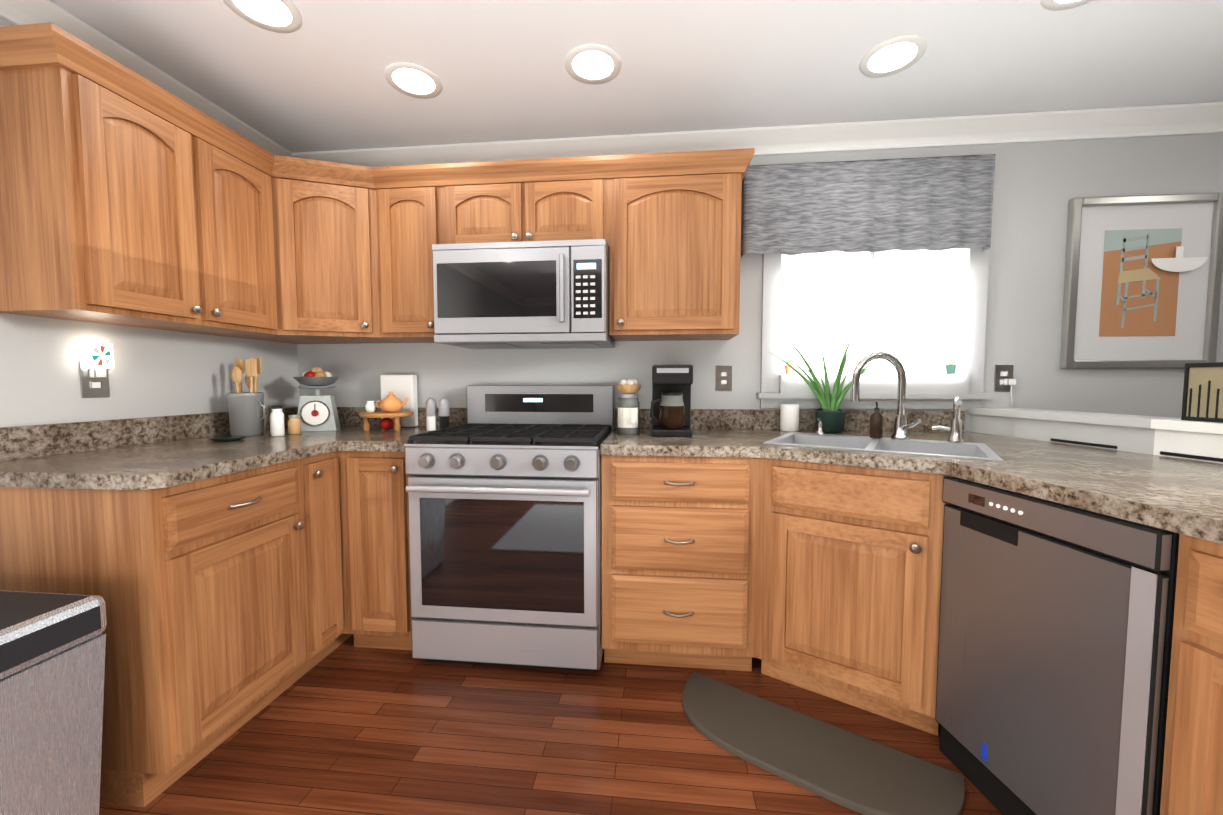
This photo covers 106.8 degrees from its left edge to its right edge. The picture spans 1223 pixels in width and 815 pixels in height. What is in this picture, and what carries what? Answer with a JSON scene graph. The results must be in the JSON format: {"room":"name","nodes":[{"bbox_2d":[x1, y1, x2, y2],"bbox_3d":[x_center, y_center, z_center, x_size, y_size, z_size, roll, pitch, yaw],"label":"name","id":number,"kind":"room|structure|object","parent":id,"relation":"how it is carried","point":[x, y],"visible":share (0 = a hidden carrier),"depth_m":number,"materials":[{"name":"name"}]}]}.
{"room":"kitchen","nodes":[
{"label":"kitchen","id":0,"kind":"room"},
{"bbox_2d":[0,17,298,426],"bbox_3d":[-2.034,-0.024,0.036,0.100,2.345,5.000,0,3,6],"label":"wall","id":1,"kind":"structure","parent":0,"point":[154,372],"depth_m":1.70,"materials":[{"name":"grey paint"}]},
{"bbox_2d":[79,343,113,397],"bbox_3d":[-1.807,-0.129,1.598,0.036,0.189,0.080,0,3,6],"label":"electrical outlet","id":2,"kind":"object","parent":1,"relation":"attached to","point":[94,376],"visible":1,"depth_m":1.59,"materials":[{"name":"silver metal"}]},
{"bbox_2d":[0,0,291,156],"bbox_3d":[-1.944,-1.145,-0.045,0.082,0.092,4.800,0,3,6],"label":"crown molding","id":3,"kind":"structure","parent":1,"relation":"attached to","point":[17,12],"depth_m":1.62,"materials":[{"name":"white paint"}]},
{"bbox_2d":[0,26,295,337],"bbox_3d":[-1.619,-0.683,1.667,0.389,0.758,0.734,0,3,6],"label":"upper cabinet","id":4,"kind":"object","parent":1,"relation":"attached to","point":[129,197],"depth_m":1.43,"materials":[{"name":"brown wood"}]},
{"bbox_2d":[244,156,403,343],"bbox_3d":[-1.418,-0.713,2.212,0.679,0.758,0.475,0,3,6],"label":"upper cabinet","id":5,"kind":"object","parent":1,"relation":"attached to","point":[330,203],"depth_m":2.04,"materials":[{"name":"brown wood"}]},
{"bbox_2d":[99,634,1002,814],"bbox_3d":[1.250,1.190,-0.227,6.700,0.050,5.200,0,3,6],"label":"floor","id":6,"kind":"structure","parent":0,"point":[346,727],"depth_m":1.43,"materials":[{"name":"brown wood"}]},
{"bbox_2d":[0,590,106,814],"bbox_3d":[-1.483,0.776,0.958,0.516,0.645,0.363,0,3,6],"label":"trash can","id":7,"kind":"object","parent":6,"relation":"on","point":[52,658],"visible":1,"depth_m":1.01,"materials":[{"name":"silver metal"}]},
{"bbox_2d":[0,456,315,806],"bbox_3d":[-1.495,0.633,1.475,0.688,0.872,0.493,0,3,6],"label":"base cabinet","id":8,"kind":"object","parent":6,"relation":"on","point":[235,602],"depth_m":1.24,"materials":[{"name":"brown wood"}]},
{"bbox_2d":[0,407,466,489],"bbox_3d":[-1.302,0.105,1.825,0.996,0.140,1.310,0,3,6],"label":"countertop","id":9,"kind":"structure","parent":8,"relation":"on","point":[146,453],"depth_m":1.53,"materials":[{"name":"stone"}]},
{"bbox_2d":[209,435,245,440],"bbox_3d":[-1.561,0.127,1.849,0.116,0.012,0.116,0,3,6],"label":"spoon rest","id":10,"kind":"object","parent":9,"relation":"on","point":[229,438],"visible":1,"depth_m":1.83,"materials":[{"name":"grey"}]},
{"bbox_2d":[227,357,265,435],"bbox_3d":[-1.604,-0.049,2.005,0.154,0.345,0.132,0,3,6],"label":"utensil crock","id":11,"kind":"object","parent":9,"relation":"on","point":[247,414],"visible":0.98,"depth_m":1.97,"materials":[{"name":"grey ceramic"}]},
{"bbox_2d":[270,406,284,435],"bbox_3d":[-1.466,0.058,1.992,0.050,0.133,0.050,0,3,6],"label":"jar","id":12,"kind":"object","parent":9,"relation":"on","point":[277,421],"visible":0.98,"depth_m":1.97,"materials":[{"name":"white glass"}]},
{"bbox_2d":[288,415,300,433],"bbox_3d":[-1.444,0.076,2.066,0.050,0.088,0.050,0,3,6],"label":"jar","id":13,"kind":"object","parent":9,"relation":"on","point":[294,424],"visible":1,"depth_m":2.05,"materials":[{"name":"beige glass"}]},
{"bbox_2d":[293,367,340,431],"bbox_3d":[-1.450,-0.045,2.241,0.214,0.311,0.200,0,3,6],"label":"kitchen scale","id":14,"kind":"object","parent":9,"relation":"on","point":[317,411],"visible":1,"depth_m":2.19,"materials":[{"name":"grey metal"}]},
{"bbox_2d":[359,411,412,430],"bbox_3d":[-1.109,0.067,2.243,0.240,0.088,0.240,0,3,6],"label":"stand","id":15,"kind":"object","parent":9,"relation":"on","point":[365,416],"visible":0.96,"depth_m":2.18,"materials":[{"name":"brown wood"}]},
{"bbox_2d":[365,401,375,411],"bbox_3d":[-1.185,-0.005,2.232,0.048,0.055,0.047,0,3,6],"label":"creamer","id":16,"kind":"object","parent":15,"relation":"on","point":[370,406],"visible":1,"depth_m":2.22,"materials":[{"name":"white ceramic"}]},
{"bbox_2d":[376,391,407,411],"bbox_3d":[-1.079,-0.029,2.235,0.167,0.102,0.102,0,3,6],"label":"teapot","id":17,"kind":"object","parent":15,"relation":"on","point":[390,402],"visible":1,"depth_m":2.21,"materials":[{"name":"brown ceramic"}]},
{"bbox_2d":[380,418,393,429],"bbox_3d":[-1.105,0.080,2.234,0.066,0.061,0.064,0,3,6],"label":"apple","id":18,"kind":"object","parent":9,"relation":"on","point":[386,423],"visible":0.92,"depth_m":2.21,"materials":[{"name":"red food"}]},
{"bbox_2d":[380,375,417,426],"bbox_3d":[-1.123,-0.036,2.403,0.180,0.275,0.055,0,3,6],"label":"box","id":19,"kind":"object","parent":9,"relation":"on","point":[401,387],"visible":0.77,"depth_m":2.37,"materials":[{"name":"white cardboard"}]},
{"bbox_2d":[426,397,436,430],"bbox_3d":[-0.884,0.030,2.229,0.050,0.162,0.049,0,3,6],"label":"mill","id":20,"kind":"object","parent":9,"relation":"on","point":[431,413],"visible":1,"depth_m":2.21,"materials":[{"name":"white ceramic"}]},
{"bbox_2d":[438,397,449,428],"bbox_3d":[-0.820,0.031,2.222,0.050,0.162,0.049,0,3,6],"label":"mill","id":21,"kind":"object","parent":9,"relation":"on","point":[443,408],"visible":0.92,"depth_m":2.20,"materials":[{"name":"black plastic"}]},
{"bbox_2d":[312,452,339,663],"bbox_3d":[-1.461,0.615,1.810,0.688,0.872,0.182,0,3,6],"label":"base cabinet","id":22,"kind":"object","parent":6,"relation":"on","point":[323,525],"depth_m":1.79,"materials":[{"name":"brown wood"}]},
{"bbox_2d":[332,451,413,649],"bbox_3d":[-0.937,0.596,2.141,0.328,0.872,0.663,0,3,6],"label":"base cabinet","id":23,"kind":"object","parent":6,"relation":"on","point":[370,496],"depth_m":1.85,"materials":[{"name":"brown wood"}]},
{"bbox_2d":[404,385,613,671],"bbox_3d":[-0.397,0.470,2.040,0.758,1.135,0.700,0,3,6],"label":"range","id":24,"kind":"object","parent":6,"relation":"on","point":[503,489],"visible":1,"depth_m":1.76,"materials":[{"name":"silver metal"}]},
{"bbox_2d":[601,455,949,735],"bbox_3d":[0.543,0.611,1.880,1.135,0.872,0.888,0,3,6],"label":"base cabinet","id":25,"kind":"object","parent":6,"relation":"on","point":[822,579],"visible":1,"depth_m":1.65,"materials":[{"name":"brown wood"}]},
{"bbox_2d":[600,428,751,456],"bbox_3d":[0.512,0.146,1.982,1.050,0.040,0.641,0,3,6],"label":"countertop","id":26,"kind":"structure","parent":25,"relation":"on","point":[703,442],"depth_m":1.72,"materials":[{"name":"stone"}]},
{"bbox_2d":[615,379,640,433],"bbox_3d":[0.077,-0.005,2.090,0.120,0.248,0.120,0,3,6],"label":"canister","id":27,"kind":"object","parent":26,"relation":"on","point":[628,408],"visible":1,"depth_m":2.05,"materials":[{"name":"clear glass"}]},
{"bbox_2d":[650,365,692,436],"bbox_3d":[0.267,-0.034,2.049,0.184,0.310,0.211,0,3,6],"label":"coffee maker","id":28,"kind":"object","parent":26,"relation":"on","point":[670,412],"visible":1,"depth_m":1.96,"materials":[{"name":"black plastic"}]},
{"bbox_2d":[682,672,964,814],"bbox_3d":[0.591,1.062,1.429,0.840,0.018,0.290,2,4,34],"label":"rug","id":29,"kind":"object","parent":6,"relation":"on","point":[850,770],"visible":1,"depth_m":1.37,"materials":[{"name":"grey rubber"}]},
{"bbox_2d":[935,476,1179,814],"bbox_3d":[1.317,0.650,1.156,0.612,0.866,0.516,0,3,-4],"label":"dishwasher","id":30,"kind":"object","parent":6,"relation":"on","point":[1055,641],"visible":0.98,"depth_m":1.05,"materials":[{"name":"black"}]},
{"bbox_2d":[1160,534,1222,814],"bbox_3d":[1.472,0.674,0.737,0.890,0.872,0.403,0,3,6],"label":"base cabinet","id":31,"kind":"object","parent":6,"relation":"on","point":[1192,779],"visible":0.96,"depth_m":0.79,"materials":[{"name":"brown wood"}]},
{"bbox_2d":[732,429,1222,543],"bbox_3d":[1.249,0.214,0.764,1.622,0.040,2.921,0,3,6],"label":"countertop","id":32,"kind":"structure","parent":31,"relation":"on","point":[1180,495],"depth_m":1.22,"materials":[{"name":"stone"}]},
{"bbox_2d":[615,409,964,431],"bbox_3d":[0.851,0.061,2.255,1.671,0.100,0.020,0,3,6],"label":"backsplash","id":33,"kind":"structure","parent":32,"relation":"on","point":[765,419],"depth_m":2.25,"materials":[{"name":"stone"}]},
{"bbox_2d":[780,404,799,431],"bbox_3d":[0.861,0.048,2.195,0.086,0.130,0.085,0,3,6],"label":"candle","id":34,"kind":"object","parent":32,"relation":"on","point":[789,417],"visible":1,"depth_m":2.16,"materials":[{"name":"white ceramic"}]},
{"bbox_2d":[769,339,876,432],"bbox_3d":[0.982,-0.094,2.095,0.509,0.426,0.228,0,3,6],"label":"aloe plant","id":35,"kind":"object","parent":32,"relation":"on","point":[830,414],"visible":0.9,"depth_m":2.11,"materials":[{"name":"green plant"}]},
{"bbox_2d":[763,432,1002,476],"bbox_3d":[1.004,0.217,1.743,0.704,0.162,0.454,2,4,34],"label":"sink","id":36,"kind":"object","parent":32,"relation":"in","point":[971,450],"depth_m":1.78,"materials":[{"name":"silver metal"}]},
{"bbox_2d":[869,402,882,437],"bbox_3d":[1.100,0.051,1.884,0.048,0.150,0.052,0,3,6],"label":"soap bottle","id":37,"kind":"object","parent":36,"relation":"on","point":[876,425],"visible":1,"depth_m":1.87,"materials":[{"name":"brown"}]},
{"bbox_2d":[816,351,962,442],"bbox_3d":[1.119,-0.049,1.849,0.475,0.354,0.305,0,3,6],"label":"faucet","id":38,"kind":"object","parent":36,"relation":"on","point":[901,426],"visible":1,"depth_m":1.81,"materials":[{"name":"silver metal"}]},
{"bbox_2d":[50,0,1222,152],"bbox_3d":[1.250,-1.202,-0.360,6.700,0.050,5.200,0,3,6],"label":"ceiling","id":39,"kind":"structure","parent":0,"point":[317,81],"depth_m":1.69,"materials":[{"name":"white paint"}]},
{"bbox_2d":[223,0,302,32],"bbox_3d":[-1.111,-1.273,1.444,0.213,0.005,0.213,0,3,0],"label":"recessed light","id":40,"kind":"object","parent":39,"relation":"in","point":[284,16],"depth_m":1.47,"materials":[{"name":"white plastic"}]},
{"bbox_2d":[384,62,442,98],"bbox_3d":[-0.784,-1.293,1.803,0.213,0.005,0.213,-1,3,-18],"label":"recessed light","id":41,"kind":"object","parent":39,"relation":"in","point":[404,77],"depth_m":1.80,"materials":[{"name":"white plastic"}]},
{"bbox_2d":[565,44,620,83],"bbox_3d":[-0.069,-1.288,1.711,0.213,0.005,0.213,-2,4,-33],"label":"recessed light","id":42,"kind":"object","parent":39,"relation":"in","point":[596,64],"depth_m":1.70,"materials":[{"name":"white plastic"}]},
{"bbox_2d":[859,35,926,77],"bbox_3d":[1.032,-1.286,1.671,0.213,0.005,0.213,0,3,0],"label":"recessed light","id":43,"kind":"object","parent":39,"relation":"in","point":[903,52],"depth_m":1.66,"materials":[{"name":"white plastic"}]},
{"bbox_2d":[1041,0,1093,10],"bbox_3d":[1.422,-1.268,1.350,0.213,0.005,0.213,0,3,0],"label":"recessed light","id":44,"kind":"object","parent":39,"relation":"in","point":[1054,5],"depth_m":1.43,"materials":[{"name":"white"}]},
{"bbox_2d":[297,133,1222,431],"bbox_3d":[1.505,-0.147,2.240,6.700,2.345,0.100,0,3,6],"label":"wall","id":45,"kind":"structure","parent":0,"point":[1037,187],"depth_m":2.13,"materials":[{"name":"grey paint"}]},
{"bbox_2d":[368,164,443,342],"bbox_3d":[-0.956,-0.714,2.225,0.395,0.758,0.356,0,3,6],"label":"upper cabinet","id":46,"kind":"object","parent":45,"relation":"attached to","point":[406,220],"depth_m":2.08,"materials":[{"name":"brown wood"}]},
{"bbox_2d":[440,159,535,243],"bbox_3d":[-0.540,-0.907,2.189,0.438,0.367,0.323,0,3,6],"label":"upper cabinet","id":47,"kind":"object","parent":45,"relation":"attached to","point":[489,201],"depth_m":2.03,"materials":[{"name":"brown wood"}]},
{"bbox_2d":[432,239,614,348],"bbox_3d":[-0.383,-0.504,2.131,0.758,0.427,0.449,0,3,6],"label":"over-the-range microwave","id":48,"kind":"object","parent":47,"relation":"attached to","point":[554,294],"visible":1,"depth_m":1.94,"materials":[{"name":"silver metal"}]},
{"bbox_2d":[536,155,611,245],"bbox_3d":[-0.213,-0.906,2.156,0.437,0.367,0.323,0,3,6],"label":"upper cabinet","id":49,"kind":"object","parent":45,"relation":"attached to","point":[574,194],"depth_m":1.99,"materials":[{"name":"brown wood"}]},
{"bbox_2d":[608,148,747,340],"bbox_3d":[0.286,-0.708,2.117,0.566,0.758,0.323,0,3,6],"label":"upper cabinet","id":50,"kind":"object","parent":45,"relation":"attached to","point":[675,250],"depth_m":1.96,"materials":[{"name":"brown wood"}]},
{"bbox_2d":[716,365,731,390],"bbox_3d":[0.564,-0.147,2.280,0.080,0.128,0.008,0,3,6],"label":"electrical outlet","id":51,"kind":"object","parent":45,"relation":"attached to","point":[723,377],"visible":1,"depth_m":2.28,"materials":[{"name":"silver metal"}]},
{"bbox_2d":[292,102,1222,166],"bbox_3d":[1.496,-1.264,2.087,6.500,0.092,0.082,0,3,6],"label":"crown molding","id":52,"kind":"structure","parent":45,"relation":"attached to","point":[1127,122],"depth_m":2.12,"materials":[{"name":"white paint"}]},
{"bbox_2d":[756,247,992,408],"bbox_3d":[1.248,-0.532,2.163,1.060,1.078,0.059,0,3,6],"label":"window","id":53,"kind":"structure","parent":45,"relation":"in","point":[907,308],"depth_m":2.19,"materials":[{"name":"grey glass"}]},
{"bbox_2d":[785,357,793,374],"bbox_3d":[0.870,-0.205,2.222,0.044,0.087,0.044,0,3,6],"label":"potted plant","id":54,"kind":"object","parent":53,"relation":"on","point":[788,370],"visible":0.79,"depth_m":2.21,"materials":[{"name":"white ceramic"}]},
{"bbox_2d":[831,356,840,373],"bbox_3d":[1.089,-0.204,2.200,0.044,0.087,0.044,0,3,6],"label":"potted plant","id":55,"kind":"object","parent":53,"relation":"on","point":[835,367],"visible":0.92,"depth_m":2.19,"materials":[{"name":"white ceramic"}]},
{"bbox_2d":[741,154,995,256],"bbox_3d":[1.173,-0.927,2.114,1.095,0.414,0.071,0,3,6],"label":"valance curtain","id":56,"kind":"object","parent":53,"relation":"attached to","point":[929,203],"visible":1,"depth_m":2.09,"materials":[{"name":"fabric"}]},
{"bbox_2d":[945,356,956,373],"bbox_3d":[1.607,-0.201,2.148,0.044,0.087,0.044,0,3,6],"label":"potted plant","id":57,"kind":"object","parent":53,"relation":"on","point":[950,368],"visible":0.88,"depth_m":2.14,"materials":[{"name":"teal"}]},
{"bbox_2d":[994,364,1015,406],"bbox_3d":[1.857,-0.103,2.139,0.082,0.200,0.033,0,3,6],"label":"electrical outlet","id":58,"kind":"object","parent":45,"relation":"attached to","point":[1004,381],"visible":1,"depth_m":2.15,"materials":[{"name":"silver metal"}]},
{"bbox_2d":[1060,192,1222,368],"bbox_3d":[2.404,-0.564,2.058,0.620,0.772,0.032,0,3,6],"label":"picture frame","id":59,"kind":"object","parent":45,"relation":"attached to","point":[1143,282],"visible":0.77,"depth_m":2.06,"materials":[{"name":"silver metal"}]},
{"bbox_2d":[967,407,1222,463],"bbox_3d":[1.898,0.594,0.753,0.172,1.030,2.924,0,3,-4],"label":"ledge","id":60,"kind":"structure","parent":0,"point":[1178,438],"depth_m":1.60,"materials":[{"name":"grey paint"}]},
{"bbox_2d":[1181,362,1222,422],"bbox_3d":[1.860,-0.046,1.379,0.110,0.178,0.110,0,3,-4],"label":"picture frame","id":61,"kind":"object","parent":60,"relation":"on","point":[1203,393],"visible":1,"depth_m":1.39,"materials":[{"name":"black"}]}
]}

